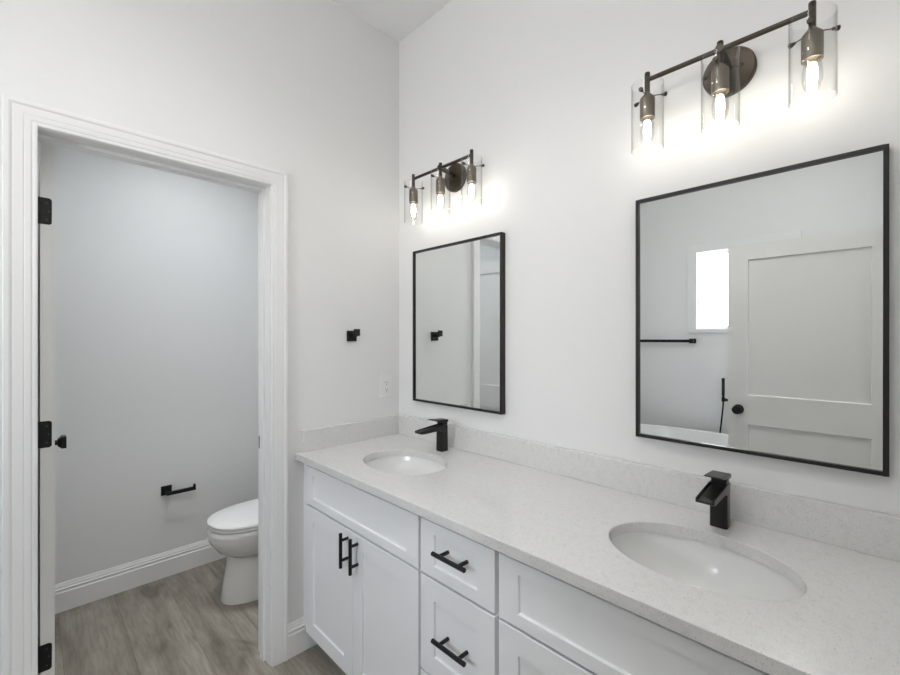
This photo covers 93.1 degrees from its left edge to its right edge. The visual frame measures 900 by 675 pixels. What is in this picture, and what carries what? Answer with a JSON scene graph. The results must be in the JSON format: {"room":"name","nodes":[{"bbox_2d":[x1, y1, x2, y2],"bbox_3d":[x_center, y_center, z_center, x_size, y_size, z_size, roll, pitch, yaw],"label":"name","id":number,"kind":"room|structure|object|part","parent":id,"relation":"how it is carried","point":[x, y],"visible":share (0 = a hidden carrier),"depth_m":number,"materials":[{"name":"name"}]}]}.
{"room":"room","nodes":[
{"label":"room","id":0,"kind":"room"},
{"bbox_2d":[38,142,257,584],"bbox_3d":[-1.705,-0.100,2.626,1.616,3.040,0.130,0,0,-45],"label":"wall","id":1,"kind":"structure","parent":0,"point":[156,271],"depth_m":2.48,"materials":[{"name":"white paint"}]},
{"bbox_2d":[55,539,226,613],"bbox_3d":[-1.615,1.347,2.612,1.506,0.145,0.016,0,0,-45],"label":"baseboard","id":2,"kind":"structure","parent":1,"relation":"attached to","point":[70,594],"depth_m":2.41,"materials":[{"name":"white paint"}]},
{"bbox_2d":[161,484,195,495],"bbox_3d":[-1.633,0.908,2.564,0.170,0.054,0.058,0,0,-45],"label":"toilet paper holder","id":3,"kind":"object","parent":1,"relation":"attached to","point":[165,490],"visible":1,"depth_m":2.54,"materials":[{"name":"black metal"}]},
{"bbox_3d":[-1.691,0.908,2.541,0.054,0.054,0.010,0,0,-45],"label":"wall plate","id":4,"kind":"part","parent":3,"relation":"part of","materials":[{"name":"black metal"}]},
{"bbox_2d":[0,0,398,674],"bbox_3d":[-1.449,-0.100,1.267,3.166,3.040,0.130,0,0,-45],"label":"wall","id":5,"kind":"structure","parent":0,"point":[306,90],"depth_m":1.91,"materials":[{"name":"white paint"}]},
{"bbox_2d":[38,145,66,674],"bbox_3d":[-1.610,0.379,1.692,0.156,2.058,0.702,0,0,-45],"label":"door","id":6,"kind":"structure","parent":5,"relation":"in","point":[47,442],"depth_m":1.45,"materials":[{"name":"white paint"}]},
{"bbox_3d":[-1.611,0.379,1.692,0.036,2.058,0.700,0,0,-45],"label":"panel","id":7,"kind":"part","parent":6,"relation":"part of","materials":[{"name":"white paint"}]},
{"bbox_3d":[-1.784,0.475,1.936,0.060,0.062,0.062,0,0,-45],"label":"knob","id":8,"kind":"part","parent":6,"relation":"part of","materials":[{"name":"black metal"}]},
{"bbox_2d":[2,94,287,674],"bbox_3d":[-1.028,0.346,1.579,0.870,2.148,0.019,0,0,-45],"label":"trim","id":9,"kind":"structure","parent":5,"relation":"attached to","point":[21,118],"depth_m":1.31,"materials":[{"name":"white paint"}]},
{"bbox_2d":[38,127,270,665],"bbox_3d":[-1.084,0.372,1.629,0.758,2.096,0.132,0,0,-45],"label":"trim","id":10,"kind":"structure","parent":5,"relation":"attached to","point":[42,131],"depth_m":1.85,"materials":[{"name":"white paint"}]},
{"bbox_2d":[288,617,308,658],"bbox_3d":[-0.660,1.347,1.946,0.169,0.145,0.016,0,0,-45],"label":"baseboard","id":11,"kind":"structure","parent":5,"relation":"attached to","point":[298,638],"depth_m":1.91,"materials":[{"name":"white paint"}]},
{"bbox_2d":[347,329,359,340],"bbox_3d":[-0.472,-0.014,2.104,0.052,0.060,0.056,0,0,-45],"label":"robe hook","id":12,"kind":"object","parent":5,"relation":"attached to","point":[351,335],"visible":1,"depth_m":2.10,"materials":[{"name":"black metal"}]},
{"bbox_3d":[-0.489,-0.010,2.121,0.052,0.052,0.008,0,0,-45],"label":"wall plate","id":13,"kind":"part","parent":12,"relation":"part of","materials":[{"name":"black metal"}]},
{"bbox_2d":[380,375,391,397],"bbox_3d":[-0.340,0.257,2.269,0.072,0.117,0.008,0,0,-45],"label":"power outlet","id":14,"kind":"object","parent":5,"relation":"attached to","point":[385,380],"visible":1,"depth_m":2.26,"materials":[{"name":"white plastic"}]},
{"bbox_2d":[55,557,346,674],"bbox_3d":[-0.073,1.470,-0.121,3.426,0.100,6.330,0,0,-45],"label":"floor","id":15,"kind":"structure","parent":0,"point":[179,623],"depth_m":2.03,"materials":[{"name":"brown wood"}]},
{"bbox_2d":[207,499,257,604],"bbox_3d":[-1.006,1.029,2.509,0.755,0.782,0.420,0,0,-45],"label":"toilet","id":16,"kind":"object","parent":15,"relation":"on","point":[232,530],"visible":0.3,"depth_m":2.28,"materials":[{"name":"white ceramic"}]},
{"bbox_3d":[-1.083,1.005,2.433,0.532,0.014,0.368,0,0,-45],"label":"seat","id":17,"kind":"part","parent":16,"relation":"part of","materials":[{"name":"white plastic"}]},
{"bbox_3d":[-1.083,0.982,2.432,0.533,0.027,0.370,0,0,-45],"label":"lid","id":18,"kind":"part","parent":16,"relation":"part of","materials":[{"name":"white plastic"}]},
{"bbox_2d":[303,463,422,674],"bbox_3d":[-0.203,0.984,1.823,0.605,0.872,0.832,0,0,-45],"label":"base cabinet","id":19,"kind":"object","parent":15,"relation":"on","point":[362,571],"visible":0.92,"depth_m":1.58,"materials":[{"name":"white paint"}]},
{"bbox_3d":[-0.497,1.020,1.759,0.018,0.565,0.380,0,0,-45],"label":"door","id":20,"kind":"part","parent":19,"relation":"part of","materials":[{"name":"white paint"}]},
{"bbox_3d":[-0.407,0.808,1.627,0.039,0.132,0.013,0,0,-45],"label":"bar pull","id":21,"kind":"part","parent":19,"relation":"part of","materials":[{"name":"black metal"}]},
{"bbox_3d":[-0.359,0.808,1.579,0.039,0.132,0.013,0,0,-45],"label":"bar pull","id":22,"kind":"part","parent":19,"relation":"part of","materials":[{"name":"black metal"}]},
{"bbox_3d":[-0.228,1.020,1.487,0.018,0.565,0.380,0,0,-45],"label":"door","id":23,"kind":"part","parent":19,"relation":"part of","materials":[{"name":"white paint"}]},
{"bbox_2d":[295,414,899,674],"bbox_3d":[0.193,0.481,1.440,0.589,0.132,1.935,0,0,-45],"label":"countertop","id":24,"kind":"structure","parent":19,"relation":"on","point":[557,511],"depth_m":1.12,"materials":[{"name":"white stone"}]},
{"bbox_2d":[365,456,444,474],"bbox_3d":[-0.192,0.644,1.794,0.348,0.195,0.450,0,0,-45],"label":"undermount sink","id":25,"kind":"object","parent":24,"relation":"in","point":[408,465],"visible":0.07,"depth_m":1.94,"materials":[{"name":"white ceramic"}]},
{"bbox_2d":[415,418,447,451],"bbox_3d":[-0.081,0.442,1.916,0.167,0.149,0.045,0,0,-45],"label":"faucet","id":26,"kind":"object","parent":24,"relation":"on","point":[441,428],"visible":1,"depth_m":1.94,"materials":[{"name":"black metal"}]},
{"bbox_3d":[-0.084,0.411,1.912,0.158,0.030,0.044,0,0,-45],"label":"spout","id":27,"kind":"part","parent":26,"relation":"part of","materials":[{"name":"black metal"}]},
{"bbox_3d":[-0.055,0.376,1.941,0.091,0.017,0.045,0,0,-45],"label":"lever","id":28,"kind":"part","parent":26,"relation":"part of","materials":[{"name":"black metal"}]},
{"bbox_2d":[611,532,803,600],"bbox_3d":[0.589,0.644,1.019,0.348,0.195,0.450,0,0,-45],"label":"undermount sink","id":29,"kind":"object","parent":24,"relation":"in","point":[699,564],"visible":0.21,"depth_m":1.13,"materials":[{"name":"white ceramic"}]},
{"bbox_2d":[695,470,730,529],"bbox_3d":[0.700,0.442,1.131,0.167,0.149,0.045,0,0,-45],"label":"faucet","id":30,"kind":"object","parent":24,"relation":"on","point":[716,493],"visible":1,"depth_m":1.15,"materials":[{"name":"black metal"}]},
{"bbox_3d":[0.697,0.411,1.128,0.158,0.030,0.044,0,0,-45],"label":"spout","id":31,"kind":"part","parent":30,"relation":"part of","materials":[{"name":"black metal"}]},
{"bbox_3d":[0.726,0.376,1.157,0.091,0.017,0.045,0,0,-45],"label":"lever","id":32,"kind":"part","parent":30,"relation":"part of","materials":[{"name":"black metal"}]},
{"bbox_2d":[421,517,500,674],"bbox_3d":[0.200,0.984,1.417,0.605,0.872,0.310,0,0,-45],"label":"drawers","id":33,"kind":"object","parent":15,"relation":"on","point":[460,617],"visible":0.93,"depth_m":1.23,"materials":[{"name":"white paint"}]},
{"bbox_3d":[0.019,1.171,1.238,0.018,0.263,0.300,0,0,-45],"label":"drawer","id":34,"kind":"part","parent":33,"relation":"part of","materials":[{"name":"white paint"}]},
{"bbox_3d":[0.005,0.889,1.216,0.046,0.013,0.132,0,0,-45],"label":"bar pull","id":35,"kind":"part","parent":33,"relation":"part of","materials":[{"name":"black metal"}]},
{"bbox_3d":[0.005,0.633,1.216,0.046,0.013,0.132,0,0,-45],"label":"bar pull","id":36,"kind":"part","parent":33,"relation":"part of","materials":[{"name":"black metal"}]},
{"bbox_3d":[0.019,0.885,1.238,0.018,0.294,0.300,0,0,-45],"label":"drawer","id":37,"kind":"part","parent":33,"relation":"part of","materials":[{"name":"white paint"}]},
{"bbox_3d":[0.019,0.646,1.238,0.018,0.167,0.300,0,0,-45],"label":"drawer","id":38,"kind":"part","parent":33,"relation":"part of","materials":[{"name":"white paint"}]},
{"bbox_2d":[499,552,769,674],"bbox_3d":[0.587,0.984,1.026,0.605,0.872,0.790,0,0,-45],"label":"base cabinet","id":39,"kind":"object","parent":15,"relation":"on","point":[549,625],"visible":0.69,"depth_m":0.96,"materials":[{"name":"white paint"}]},
{"bbox_3d":[0.267,1.020,0.988,0.018,0.565,0.380,0,0,-45],"label":"door","id":40,"kind":"part","parent":39,"relation":"part of","materials":[{"name":"white paint"}]},
{"bbox_2d":[331,0,451,41],"bbox_3d":[-0.073,-1.670,-0.121,3.426,0.100,6.330,0,0,-45],"label":"ceiling","id":41,"kind":"structure","parent":0,"point":[396,19],"depth_m":2.12,"materials":[{"name":"white paint"}]},
{"bbox_2d":[399,0,899,515],"bbox_3d":[1.098,-0.100,1.039,0.130,3.040,6.330,0,0,-45],"label":"wall","id":42,"kind":"structure","parent":0,"point":[543,94],"depth_m":1.52,"materials":[{"name":"white paint"}]},
{"bbox_2d":[404,149,483,216],"bbox_3d":[-0.025,-0.694,1.965,0.160,0.260,0.483,0,0,-45],"label":"sconce","id":43,"kind":"object","parent":42,"relation":"attached to","point":[456,174],"visible":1,"depth_m":1.97,"materials":[{"name":"brown metal"}]},
{"bbox_3d":[-0.179,-0.765,2.083,0.015,0.070,0.015,0,0,-18],"label":"stem","id":44,"kind":"part","parent":43,"relation":"part of","materials":[{"name":"brown metal"}]},
{"bbox_2d":[409,187,417,203],"bbox_3d":[-0.179,-0.699,2.083,0.042,0.078,0.042,0,0,-45],"label":"socket","id":45,"kind":"object","parent":43,"relation":"attached to","point":[413,192],"depth_m":2.07,"materials":[{"name":"brown metal"}]},
{"bbox_2d":[436,176,444,194],"bbox_3d":[-0.043,-0.699,1.947,0.042,0.078,0.042,0,0,-45],"label":"socket","id":46,"kind":"object","parent":43,"relation":"attached to","point":[440,181],"depth_m":1.93,"materials":[{"name":"brown metal"}]},
{"bbox_3d":[-0.015,-0.771,1.975,0.101,0.035,0.022,0,0,-45],"label":"arm","id":47,"kind":"part","parent":43,"relation":"part of","materials":[{"name":"brown metal"}]},
{"bbox_3d":[0.092,-0.765,1.810,0.015,0.070,0.015,0,0,-18],"label":"stem","id":48,"kind":"part","parent":43,"relation":"part of","materials":[{"name":"brown metal"}]},
{"bbox_2d":[467,164,476,183],"bbox_3d":[0.092,-0.699,1.810,0.042,0.078,0.042,0,0,-45],"label":"socket","id":49,"kind":"object","parent":43,"relation":"attached to","point":[471,169],"depth_m":1.79,"materials":[{"name":"brown metal"}]},
{"bbox_2d":[413,232,504,414],"bbox_3d":[0.021,-0.062,2.013,0.025,0.774,0.586,0,0,-45],"label":"wall mirror","id":50,"kind":"object","parent":42,"relation":"attached to","point":[459,287],"visible":1,"depth_m":1.97,"materials":[{"name":"black metal"}]},
{"bbox_2d":[399,414,899,561],"bbox_3d":[0.402,0.466,1.633,0.020,0.102,1.914,0,0,-45],"label":"backsplash","id":51,"kind":"structure","parent":42,"relation":"attached to","point":[866,531],"depth_m":1.29,"materials":[{"name":"white stone"}]},
{"bbox_2d":[634,0,840,140],"bbox_3d":[0.754,-0.702,1.179,0.160,0.260,0.483,0,0,-45],"label":"sconce","id":52,"kind":"object","parent":42,"relation":"attached to","point":[734,66],"visible":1,"depth_m":1.16,"materials":[{"name":"brown metal"}]},
{"bbox_3d":[0.601,-0.773,1.297,0.015,0.070,0.015,0,0,18],"label":"stem","id":53,"kind":"part","parent":52,"relation":"part of","materials":[{"name":"brown metal"}]},
{"bbox_2d":[640,92,654,121],"bbox_3d":[0.601,-0.707,1.297,0.042,0.078,0.042,0,0,-45],"label":"socket","id":54,"kind":"object","parent":52,"relation":"attached to","point":[647,101],"depth_m":1.28,"materials":[{"name":"brown metal"}]},
{"bbox_3d":[0.736,-0.773,1.161,0.015,0.070,0.015,0,0,-18],"label":"stem","id":55,"kind":"part","parent":52,"relation":"part of","materials":[{"name":"brown metal"}]},
{"bbox_2d":[711,62,728,96],"bbox_3d":[0.736,-0.707,1.161,0.042,0.078,0.042,0,0,-45],"label":"socket","id":56,"kind":"object","parent":52,"relation":"attached to","point":[720,74],"depth_m":1.15,"materials":[{"name":"brown metal"}]},
{"bbox_3d":[0.764,-0.779,1.188,0.101,0.035,0.022,0,0,-45],"label":"arm","id":57,"kind":"part","parent":52,"relation":"part of","materials":[{"name":"brown metal"}]},
{"bbox_3d":[0.871,-0.773,1.024,0.015,0.070,0.015,0,0,18],"label":"stem","id":58,"kind":"part","parent":52,"relation":"part of","materials":[{"name":"brown metal"}]},
{"bbox_2d":[801,26,823,65],"bbox_3d":[0.871,-0.707,1.024,0.042,0.078,0.042,0,0,-45],"label":"socket","id":59,"kind":"object","parent":52,"relation":"attached to","point":[812,42],"depth_m":1.01,"materials":[{"name":"brown metal"}]},
{"bbox_2d":[636,143,888,476],"bbox_3d":[0.824,-0.065,1.204,0.025,0.777,0.582,0,0,-45],"label":"wall mirror","id":60,"kind":"object","parent":42,"relation":"attached to","point":[762,298],"visible":1,"depth_m":1.15,"materials":[{"name":"black metal"}]}
]}

